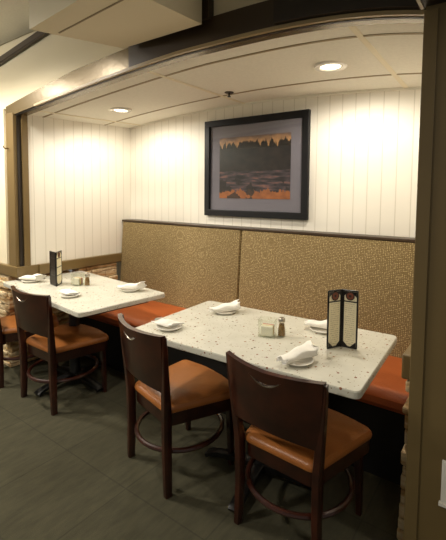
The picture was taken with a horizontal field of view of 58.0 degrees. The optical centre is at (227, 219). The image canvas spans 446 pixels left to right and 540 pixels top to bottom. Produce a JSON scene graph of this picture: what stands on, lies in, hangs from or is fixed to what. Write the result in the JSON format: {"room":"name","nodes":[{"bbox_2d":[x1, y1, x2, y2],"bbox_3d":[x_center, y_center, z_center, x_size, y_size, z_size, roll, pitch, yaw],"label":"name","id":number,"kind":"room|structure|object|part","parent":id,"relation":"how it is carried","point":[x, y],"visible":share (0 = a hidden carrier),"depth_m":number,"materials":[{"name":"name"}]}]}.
{"room":"restaurant","nodes":[
{"label":"restaurant","id":0,"kind":"room"},
{"bbox_2d":[0,274,19,366],"bbox_3d":[-3.046,0.768,4.257,3.156,0.771,0.088,3,5,36],"label":"stone wall","id":1,"kind":"structure","parent":0,"point":[10,349],"depth_m":3.34,"materials":[{"name":"beige stone"}]},
{"bbox_2d":[5,112,19,266],"bbox_3d":[-1.700,-0.234,3.226,0.115,1.214,0.066,3,5,36],"label":"trim","id":2,"kind":"structure","parent":1,"relation":"attached to","point":[11,142],"depth_m":3.19,"materials":[{"name":"brown paint"}]},
{"bbox_2d":[0,252,121,277],"bbox_3d":[-2.654,0.318,4.617,3.335,0.085,1.176,3,5,36],"label":"trim","id":3,"kind":"structure","parent":1,"relation":"on","point":[44,268],"depth_m":3.49,"materials":[{"name":"brown paint"}]},
{"bbox_2d":[0,0,33,44],"bbox_3d":[-2.092,-1.251,0.424,9.000,0.080,4.844,3,5,36],"label":"ceiling","id":4,"kind":"structure","parent":0,"point":[14,14],"depth_m":2.72,"materials":[{"name":"paint"}]},
{"bbox_2d":[421,0,445,7],"bbox_3d":[0.761,-0.981,0.636,0.998,0.595,1.104,3,5,36],"label":"beam","id":5,"kind":"structure","parent":4,"relation":"attached to","point":[425,3],"depth_m":1.35,"materials":[{"name":"black"}]},
{"bbox_2d":[17,270,69,361],"bbox_3d":[-1.623,0.831,3.567,0.088,0.762,0.472,3,5,36],"label":"stone wall","id":6,"kind":"structure","parent":0,"point":[62,317],"depth_m":3.65,"materials":[{"name":"brown stone"}]},
{"bbox_2d":[20,115,130,264],"bbox_3d":[-1.383,-0.530,3.691,0.200,1.930,1.106,3,5,36],"label":"wall","id":7,"kind":"structure","parent":0,"point":[80,172],"depth_m":3.60,"materials":[{"name":"white wood"}]},
{"bbox_2d":[16,115,23,265],"bbox_3d":[-1.649,-0.245,3.198,0.020,1.240,0.030,3,5,36],"label":"trim","id":8,"kind":"structure","parent":7,"relation":"attached to","point":[18,122],"depth_m":3.19,"materials":[{"name":"black wood"}]},
{"bbox_2d":[21,115,30,265],"bbox_3d":[-1.622,-0.234,3.228,0.040,1.215,0.050,3,5,36],"label":"trim","id":9,"kind":"structure","parent":7,"relation":"attached to","point":[24,120],"depth_m":3.21,"materials":[{"name":"brown paint"}]},
{"bbox_2d":[72,262,117,279],"bbox_3d":[-1.259,0.813,3.866,0.128,0.764,0.431,3,5,36],"label":"stone wall","id":10,"kind":"structure","parent":0,"point":[109,270],"depth_m":3.86,"materials":[{"name":"beige stone"}]},
{"bbox_2d":[29,0,201,47],"bbox_3d":[-0.575,-1.162,1.942,0.755,0.428,0.509,3,5,36],"label":"ceiling","id":11,"kind":"structure","parent":0,"point":[127,23],"depth_m":1.91,"materials":[{"name":"beige paint"}]},
{"bbox_2d":[58,0,123,33],"bbox_3d":[-0.620,-0.941,1.854,0.637,0.004,0.008,4,5,41],"label":"trim","id":12,"kind":"structure","parent":11,"relation":"attached to","point":[119,1],"depth_m":1.86,"materials":[{"name":"brown wood"}]},
{"bbox_2d":[0,318,401,539],"bbox_3d":[-1.749,1.423,1.108,9.000,0.100,6.100,3,5,36],"label":"floor","id":13,"kind":"structure","parent":0,"point":[69,474],"depth_m":2.02,"materials":[{"name":"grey grey tile"}]},
{"bbox_2d":[0,313,58,387],"bbox_3d":[-1.665,0.833,3.226,0.551,0.807,0.512,-2,5,-37],"label":"dining chair","id":14,"kind":"object","parent":13,"relation":"on","point":[8,328],"visible":0.31,"depth_m":3.03,"materials":[{"name":"brown wood"}]},
{"bbox_3d":[-1.688,0.854,2.958,0.072,0.799,0.066,-2,5,-37],"label":"leg","id":15,"kind":"part","parent":14,"relation":"part of","materials":[{"name":"brown wood"}]},
{"bbox_3d":[-1.619,0.875,3.263,0.425,0.072,0.494,-2,5,-37],"label":"seat rail","id":16,"kind":"part","parent":14,"relation":"part of","materials":[{"name":"brown wood"}]},
{"bbox_3d":[-1.621,0.817,3.258,0.440,0.050,0.512,-2,5,-37],"label":"seat","id":17,"kind":"part","parent":14,"relation":"part of","materials":[{"name":"orange leather"}]},
{"bbox_2d":[11,285,108,415],"bbox_3d":[-1.192,0.860,2.865,0.512,0.807,0.551,3,5,36],"label":"dining chair","id":18,"kind":"object","parent":13,"relation":"on","point":[53,345],"visible":1,"depth_m":2.73,"materials":[{"name":"brown wood"}]},
{"bbox_3d":[-1.460,0.864,2.837,0.066,0.799,0.072,3,5,36],"label":"leg","id":19,"kind":"part","parent":18,"relation":"part of","materials":[{"name":"brown wood"}]},
{"bbox_3d":[-1.319,0.611,2.669,0.450,0.286,0.108,3,5,36],"label":"backrest","id":20,"kind":"part","parent":18,"relation":"part of","materials":[{"name":"brown wood"}]},
{"bbox_3d":[-1.134,0.882,2.602,0.066,0.799,0.072,3,5,36],"label":"leg","id":21,"kind":"part","parent":18,"relation":"part of","materials":[{"name":"brown wood"}]},
{"bbox_3d":[-1.159,0.844,2.909,0.512,0.050,0.440,3,5,36],"label":"seat","id":22,"kind":"part","parent":18,"relation":"part of","materials":[{"name":"orange leather"}]},
{"bbox_3d":[-1.159,0.902,2.914,0.494,0.072,0.425,3,5,36],"label":"seat rail","id":23,"kind":"part","parent":18,"relation":"part of","materials":[{"name":"brown wood"}]},
{"bbox_3d":[-0.907,1.075,2.940,0.042,0.374,0.042,3,5,36],"label":"leg","id":24,"kind":"part","parent":18,"relation":"part of","materials":[{"name":"brown wood"}]},
{"bbox_2d":[3,271,164,396],"bbox_3d":[-1.100,0.875,3.028,1.200,0.743,0.660,4,5,42],"label":"dining table","id":25,"kind":"object","parent":13,"relation":"on","point":[102,295],"visible":0.66,"depth_m":2.89,"materials":[{"name":"white stone"}]},
{"bbox_2d":[21,279,37,282],"bbox_3d":[-1.547,0.481,3.174,0.137,0.016,0.137,3,5,36],"label":"bread plate","id":26,"kind":"object","parent":25,"relation":"on","point":[23,280],"visible":0.69,"depth_m":3.15,"materials":[{"name":"white ceramic"}]},
{"bbox_2d":[18,274,46,280],"bbox_3d":[-1.538,0.448,3.174,0.212,0.048,0.085,2,4,16],"label":"folded napkin","id":27,"kind":"object","parent":26,"relation":"on","point":[37,277],"visible":1,"depth_m":3.15,"materials":[{"name":"white fabric"}]},
{"bbox_2d":[49,250,61,286],"bbox_3d":[-1.301,0.369,3.059,0.088,0.258,0.112,-1,4,-24],"label":"holder","id":28,"kind":"object","parent":25,"relation":"on","point":[55,258],"visible":1,"depth_m":3.06,"materials":[{"name":"black plastic"}]},
{"bbox_3d":[-1.323,0.369,3.054,0.008,0.258,0.111,-3,5,-45],"label":"frame","id":29,"kind":"part","parent":28,"relation":"part of","materials":[{"name":"black"}]},
{"bbox_3d":[-1.281,0.372,3.012,0.010,0.258,0.010,3,5,36],"label":"hinge post","id":30,"kind":"part","parent":28,"relation":"part of","materials":[{"name":"black plastic"}]},
{"bbox_3d":[-1.283,0.369,3.071,0.008,0.258,0.111,0,4,-2],"label":"frame","id":31,"kind":"part","parent":28,"relation":"part of","materials":[{"name":"black"}]},
{"bbox_2d":[59,293,80,297],"bbox_3d":[-1.068,0.514,2.737,0.137,0.016,0.137,3,5,36],"label":"bread plate","id":32,"kind":"object","parent":25,"relation":"on","point":[61,294],"visible":0.67,"depth_m":2.71,"materials":[{"name":"white ceramic"}]},
{"bbox_2d":[58,288,79,294],"bbox_3d":[-1.084,0.493,2.757,0.166,0.020,0.091,4,5,42],"label":"folded napkin","id":33,"kind":"object","parent":32,"relation":"on","point":[67,291],"visible":1,"depth_m":2.73,"materials":[{"name":"white fabric"}]},
{"bbox_2d":[85,273,89,284],"bbox_3d":[-1.062,0.452,3.056,0.041,0.097,0.041,3,5,36],"label":"pepper shaker","id":34,"kind":"object","parent":25,"relation":"on","point":[87,281],"visible":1,"depth_m":3.04,"materials":[{"name":"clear glass"}]},
{"bbox_2d":[120,289,138,291],"bbox_3d":[-0.702,0.506,2.910,0.137,0.016,0.137,3,5,36],"label":"bread plate","id":35,"kind":"object","parent":25,"relation":"on","point":[123,290],"visible":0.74,"depth_m":2.89,"materials":[{"name":"white ceramic"}]},
{"bbox_2d":[116,281,146,288],"bbox_3d":[-0.694,0.472,2.902,0.214,0.050,0.088,1,4,6],"label":"folded napkin","id":36,"kind":"object","parent":35,"relation":"on","point":[140,285],"visible":1,"depth_m":2.88,"materials":[{"name":"white fabric"}]},
{"bbox_3d":[-1.141,0.455,3.076,0.084,0.088,0.064,2,4,24],"label":"caddy","id":37,"kind":"object","parent":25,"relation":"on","visible":0},
{"bbox_2d":[73,278,78,284],"bbox_3d":[-1.149,0.469,3.058,0.060,0.052,0.006,2,4,24],"label":"packet","id":38,"kind":"object","parent":37,"relation":"in","point":[75,280],"visible":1,"depth_m":3.05,"materials":[{"name":"beige paper"}]},
{"bbox_2d":[118,313,233,498],"bbox_3d":[-0.279,0.914,2.165,0.551,0.807,0.512,-3,5,-40],"label":"dining chair","id":39,"kind":"object","parent":13,"relation":"on","point":[184,391],"visible":0.97,"depth_m":2.03,"materials":[{"name":"brown wood"}]},
{"bbox_3d":[-0.545,0.913,2.205,0.072,0.799,0.066,-3,5,-40],"label":"leg","id":40,"kind":"part","parent":39,"relation":"part of","materials":[{"name":"brown wood"}]},
{"bbox_3d":[-0.447,0.662,2.007,0.108,0.286,0.450,-3,5,-40],"label":"backrest","id":41,"kind":"part","parent":39,"relation":"part of","materials":[{"name":"brown wood"}]},
{"bbox_3d":[-0.288,0.935,1.897,0.072,0.799,0.066,-3,5,-40],"label":"leg","id":42,"kind":"part","parent":39,"relation":"part of","materials":[{"name":"brown wood"}]},
{"bbox_3d":[-0.236,0.898,2.200,0.440,0.050,0.512,-3,5,-40],"label":"seat","id":43,"kind":"part","parent":39,"relation":"part of","materials":[{"name":"orange leather"}]},
{"bbox_3d":[-0.235,0.957,2.205,0.425,0.072,0.494,-3,5,-40],"label":"seat rail","id":44,"kind":"part","parent":39,"relation":"part of","materials":[{"name":"brown wood"}]},
{"bbox_3d":[-0.240,1.112,2.469,0.042,0.374,0.042,-3,5,-40],"label":"leg","id":45,"kind":"part","parent":39,"relation":"part of","materials":[{"name":"brown wood"}]},
{"bbox_3d":[0.012,1.134,2.167,0.042,0.374,0.042,-3,5,-40],"label":"leg","id":46,"kind":"part","parent":39,"relation":"part of","materials":[{"name":"brown wood"}]},
{"bbox_2d":[80,219,414,484],"bbox_3d":[-0.031,0.668,3.023,2.860,1.190,0.713,3,5,36],"label":"bench","id":47,"kind":"object","parent":13,"relation":"on","point":[290,272],"visible":0.59,"depth_m":2.90,"materials":[{"name":"brown fabric"}]},
{"bbox_2d":[120,222,241,307],"bbox_3d":[-0.469,0.434,3.624,1.416,0.770,0.115,3,5,36],"label":"cushion","id":48,"kind":"object","parent":47,"relation":"on","point":[193,264],"depth_m":3.51,"materials":[{"name":"brown fabric"}]},
{"bbox_2d":[88,301,408,414],"bbox_3d":[-0.065,0.846,2.973,2.740,0.100,0.575,3,5,36],"label":"seat cushion","id":49,"kind":"object","parent":47,"relation":"on","point":[386,393],"depth_m":2.31,"materials":[{"name":"orange leather"}]},
{"bbox_3d":[0.147,0.070,3.224,2.860,0.020,0.122,3,5,36],"label":"cap rail","id":50,"kind":"part","parent":47,"relation":"part of","materials":[{"name":"brown wood"}]},
{"bbox_2d":[238,230,414,357],"bbox_3d":[0.689,0.499,2.790,1.426,0.770,0.115,3,5,36],"label":"cushion","id":51,"kind":"object","parent":47,"relation":"on","point":[286,272],"depth_m":2.75,"materials":[{"name":"brown fabric"}]},
{"bbox_2d":[136,301,396,511],"bbox_3d":[0.174,0.948,2.080,1.175,0.743,0.705,3,4,33],"label":"dining table","id":52,"kind":"object","parent":13,"relation":"on","point":[348,372],"visible":0.6,"depth_m":1.92,"materials":[{"name":"white stone"}]},
{"bbox_2d":[156,324,181,331],"bbox_3d":[-0.303,0.562,2.106,0.137,0.016,0.137,3,5,36],"label":"bread plate","id":53,"kind":"object","parent":52,"relation":"on","point":[162,328],"visible":0.66,"depth_m":2.09,"materials":[{"name":"white ceramic"}]},
{"bbox_2d":[151,317,183,326],"bbox_3d":[-0.317,0.542,2.123,0.168,0.020,0.095,3,4,31],"label":"folded napkin","id":54,"kind":"object","parent":53,"relation":"on","point":[159,321],"visible":1,"depth_m":2.11,"materials":[{"name":"white fabric"}]},
{"bbox_2d":[216,310,235,314],"bbox_3d":[-0.013,0.545,2.396,0.137,0.016,0.137,3,5,36],"label":"bread plate","id":55,"kind":"object","parent":52,"relation":"on","point":[217,312],"visible":0.52,"depth_m":2.38,"materials":[{"name":"white ceramic"}]},
{"bbox_2d":[208,299,239,311],"bbox_3d":[-0.003,0.512,2.390,0.212,0.050,0.087,-1,4,-22],"label":"folded napkin","id":56,"kind":"object","parent":55,"relation":"on","point":[234,305],"visible":1,"depth_m":2.36,"materials":[{"name":"white fabric"}]},
{"bbox_2d":[278,317,284,335],"bbox_3d":[0.272,0.533,2.003,0.041,0.097,0.041,3,5,36],"label":"pepper shaker","id":57,"kind":"object","parent":52,"relation":"on","point":[281,330],"visible":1,"depth_m":1.99,"materials":[{"name":"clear glass"}]},
{"bbox_2d":[283,353,313,366],"bbox_3d":[0.296,0.594,1.699,0.137,0.016,0.137,3,5,36],"label":"bread plate","id":58,"kind":"object","parent":52,"relation":"on","point":[307,361],"visible":0.52,"depth_m":1.68,"materials":[{"name":"white ceramic"}]},
{"bbox_2d":[276,340,318,364],"bbox_3d":[0.307,0.560,1.696,0.215,0.048,0.094,-3,5,-42],"label":"folded napkin","id":59,"kind":"object","parent":58,"relation":"on","point":[306,350],"visible":1,"depth_m":1.68,"materials":[{"name":"white fabric"}]},
{"bbox_2d":[310,326,326,333],"bbox_3d":[0.498,0.570,2.089,0.137,0.016,0.137,3,5,36],"label":"bread plate","id":60,"kind":"object","parent":52,"relation":"on","point":[315,329],"visible":0.38,"depth_m":2.08,"materials":[{"name":"white ceramic"}]},
{"bbox_2d":[304,320,326,328],"bbox_3d":[0.503,0.539,2.079,0.210,0.045,0.094,2,4,26],"label":"folded napkin","id":61,"kind":"object","parent":60,"relation":"on","point":[313,323],"visible":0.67,"depth_m":2.09,"materials":[{"name":"white fabric"}]},
{"bbox_2d":[326,289,358,348],"bbox_3d":[0.527,0.457,1.855,0.140,0.272,0.044,1,4,1],"label":"menu","id":62,"kind":"object","parent":52,"relation":"on","point":[342,304],"visible":1,"depth_m":1.85,"materials":[{"name":"black"}]},
{"bbox_3d":[0.493,0.457,1.854,0.079,0.272,0.008,-1,4,-25],"label":"frame","id":63,"kind":"part","parent":62,"relation":"part of","materials":[{"name":"black"}]},
{"bbox_3d":[0.532,0.456,1.872,0.010,0.272,0.010,3,5,36],"label":"hinge post","id":64,"kind":"part","parent":62,"relation":"part of","materials":[{"name":"black"}]},
{"bbox_3d":[0.566,0.458,1.852,0.071,0.272,0.008,3,4,31],"label":"frame","id":65,"kind":"part","parent":62,"relation":"part of","materials":[{"name":"black"}]},
{"bbox_3d":[0.203,0.536,2.010,0.084,0.088,0.064,2,4,19],"label":"caddy","id":66,"kind":"object","parent":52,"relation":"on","visible":0},
{"bbox_2d":[261,326,272,336],"bbox_3d":[0.196,0.552,1.991,0.060,0.049,0.006,2,4,19],"label":"packet","id":67,"kind":"object","parent":66,"relation":"in","point":[265,330],"visible":1,"depth_m":1.99,"materials":[{"name":"beige paper"}]},
{"bbox_2d":[226,350,371,539],"bbox_3d":[0.306,0.957,1.774,0.512,0.782,0.551,4,5,39],"label":"dining chair","id":68,"kind":"object","parent":13,"relation":"on","point":[293,431],"visible":1,"depth_m":1.61,"materials":[{"name":"brown wood"}]},
{"bbox_3d":[0.037,0.959,1.762,0.066,0.775,0.072,4,5,39],"label":"leg","id":69,"kind":"part","parent":68,"relation":"part of","materials":[{"name":"brown wood"}]},
{"bbox_3d":[0.168,0.715,1.586,0.450,0.277,0.108,4,5,39],"label":"backrest","id":70,"kind":"part","parent":68,"relation":"part of","materials":[{"name":"brown wood"}]},
{"bbox_3d":[0.342,0.998,1.821,0.494,0.070,0.425,4,5,39],"label":"seat rail","id":71,"kind":"part","parent":68,"relation":"part of","materials":[{"name":"brown wood"}]},
{"bbox_3d":[0.342,0.941,1.816,0.512,0.048,0.440,4,5,39],"label":"seat","id":72,"kind":"part","parent":68,"relation":"part of","materials":[{"name":"orange leather"}]},
{"bbox_3d":[0.348,0.978,1.509,0.066,0.775,0.072,4,5,39],"label":"leg","id":73,"kind":"part","parent":68,"relation":"part of","materials":[{"name":"brown wood"}]},
{"bbox_3d":[0.595,1.166,1.831,0.042,0.362,0.042,4,5,39],"label":"leg","id":74,"kind":"part","parent":68,"relation":"part of","materials":[{"name":"brown wood"}]},
{"bbox_2d":[417,2,445,539],"bbox_3d":[0.976,0.032,1.304,0.638,2.700,0.140,3,5,36],"label":"wall","id":75,"kind":"structure","parent":13,"relation":"on","point":[431,523],"depth_m":1.41,"materials":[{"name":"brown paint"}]},
{"bbox_2d":[0,0,423,263],"bbox_3d":[-1.757,-0.127,3.364,6.212,2.700,0.200,3,5,36],"label":"wall","id":76,"kind":"structure","parent":0,"point":[51,57],"depth_m":2.78,"materials":[{"name":"beige paint"}]},
{"bbox_2d":[0,31,48,64],"bbox_3d":[-2.011,-1.239,3.346,1.926,0.295,0.032,3,5,36],"label":"crown molding","id":77,"kind":"structure","parent":76,"relation":"attached to","point":[38,35],"depth_m":2.97,"materials":[{"name":"brown wood"}]},
{"bbox_2d":[128,0,278,66],"bbox_3d":[-0.169,-0.927,2.040,0.980,0.138,0.010,3,5,36],"label":"trim","id":78,"kind":"structure","parent":76,"relation":"attached to","point":[257,16],"depth_m":1.97,"materials":[{"name":"brown wood"}]},
{"bbox_2d":[202,0,213,20],"bbox_3d":[-0.109,-1.179,1.975,0.080,0.390,0.042,3,5,36],"label":"trim","id":79,"kind":"structure","parent":76,"relation":"attached to","point":[207,5],"depth_m":1.96,"materials":[{"name":"brown wood"}]},
{"bbox_2d":[16,10,425,115],"bbox_3d":[-0.348,-0.830,2.182,2.612,0.118,0.020,3,5,36],"label":"trim","id":80,"kind":"structure","parent":76,"relation":"attached to","point":[388,13],"depth_m":1.83,"materials":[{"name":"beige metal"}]},
{"bbox_2d":[38,26,408,125],"bbox_3d":[-0.168,-0.861,2.817,2.468,0.110,1.066,3,5,36],"label":"trim","id":81,"kind":"structure","parent":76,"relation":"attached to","point":[354,29],"depth_m":2.37,"materials":[{"name":"beige wood"}]},
{"bbox_2d":[43,32,422,124],"bbox_3d":[-0.154,-0.855,2.706,2.912,0.129,0.628,3,5,36],"label":"trim","id":82,"kind":"structure","parent":76,"relation":"attached to","point":[410,33],"depth_m":2.36,"materials":[{"name":"brown wood"}]},
{"bbox_2d":[273,0,425,24],"bbox_3d":[0.461,-1.044,1.562,0.619,0.589,0.030,3,5,36],"label":"trim","id":83,"kind":"structure","parent":76,"relation":"attached to","point":[284,11],"depth_m":1.61,"materials":[{"name":"black"}]},
{"bbox_2d":[416,0,423,9],"bbox_3d":[0.354,-0.708,0.947,0.011,0.012,1.104,3,5,36],"label":"trim","id":84,"kind":"structure","parent":76,"relation":"attached to","point":[419,2],"depth_m":1.36,"materials":[{"name":"beige metal"}]},
{"bbox_2d":[403,8,438,539],"bbox_3d":[0.688,0.296,1.438,0.045,2.030,0.008,3,5,36],"label":"trim","id":85,"kind":"structure","parent":76,"relation":"attached to","point":[431,17],"depth_m":1.43,"materials":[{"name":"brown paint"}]},
{"bbox_2d":[438,460,445,507],"bbox_3d":[0.818,0.931,1.375,0.165,0.166,0.014,3,5,36],"label":"trim","id":86,"kind":"structure","parent":76,"relation":"attached to","point":[442,502],"depth_m":1.42,"materials":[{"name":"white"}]},
{"bbox_2d":[31,23,423,127],"bbox_3d":[-0.095,-0.876,2.797,3.300,0.216,1.120,3,5,36],"label":"ceiling","id":87,"kind":"structure","parent":0,"point":[403,53],"depth_m":2.46,"materials":[{"name":"paint"}]},
{"bbox_2d":[109,107,131,112],"bbox_3d":[-0.873,-0.904,3.291,0.184,0.030,0.184,3,5,36],"label":"recessed light","id":88,"kind":"object","parent":87,"relation":"in","point":[117,109],"visible":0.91,"depth_m":3.27,"materials":[{"name":"white glass"}]},
{"bbox_2d":[224,91,233,96],"bbox_3d":[0.015,-0.901,2.896,0.068,0.037,0.068,3,5,36],"label":"sprinkler","id":89,"kind":"object","parent":87,"relation":"attached to","point":[226,92],"visible":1,"depth_m":2.89,"materials":[{"name":"brown metal"}]},
{"bbox_2d":[314,61,346,71],"bbox_3d":[0.578,-0.862,2.243,0.184,0.030,0.184,3,5,36],"label":"recessed light","id":90,"kind":"object","parent":87,"relation":"in","point":[323,66],"visible":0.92,"depth_m":2.24,"materials":[{"name":"white glass"}]},
{"bbox_2d":[115,89,420,280],"bbox_3d":[0.304,-0.100,3.240,3.900,2.700,0.100,3,5,36],"label":"wall","id":91,"kind":"structure","parent":0,"point":[364,147],"depth_m":2.85,"materials":[{"name":"white wood"}]},
{"bbox_2d":[204,109,310,219],"bbox_3d":[0.204,-0.418,3.209,0.965,0.802,0.035,3,5,36],"label":"framed picture","id":92,"kind":"object","parent":91,"relation":"attached to","point":[258,166],"visible":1,"depth_m":3.17,"materials":[{"name":"black paint"}]},
{"bbox_2d":[219,132,290,198],"bbox_3d":[0.206,-0.419,3.213,0.665,0.502,0.002,3,5,36],"label":"print","id":93,"kind":"object","parent":92,"relation":"attached to","point":[254,165],"depth_m":3.20},
{"bbox_2d":[129,86,420,128],"bbox_3d":[0.200,-0.886,3.196,2.912,0.098,0.020,3,5,36],"label":"trim","id":94,"kind":"structure","parent":91,"relation":"attached to","point":[400,88],"depth_m":2.96,"materials":[{"name":"wood"}]},
{"bbox_2d":[397,380,409,539],"bbox_3d":[0.832,0.995,1.775,0.058,0.710,0.354,3,5,36],"label":"stone wall","id":95,"kind":"structure","parent":0,"point":[400,530],"depth_m":1.64,"materials":[{"name":"beige stone"}]},
{"bbox_3d":[1.145,-0.007,1.921,0.188,2.700,1.060,3,5,36],"label":"wall","id":96,"kind":"structure","parent":0,"visible":0},
{"bbox_2d":[401,344,410,379],"bbox_3d":[1.038,0.567,2.030,0.063,0.100,1.062,3,5,36],"label":"trim","id":97,"kind":"structure","parent":96,"relation":"attached to","point":[405,374],"depth_m":1.61,"materials":[{"name":"brown paint"}]}
]}

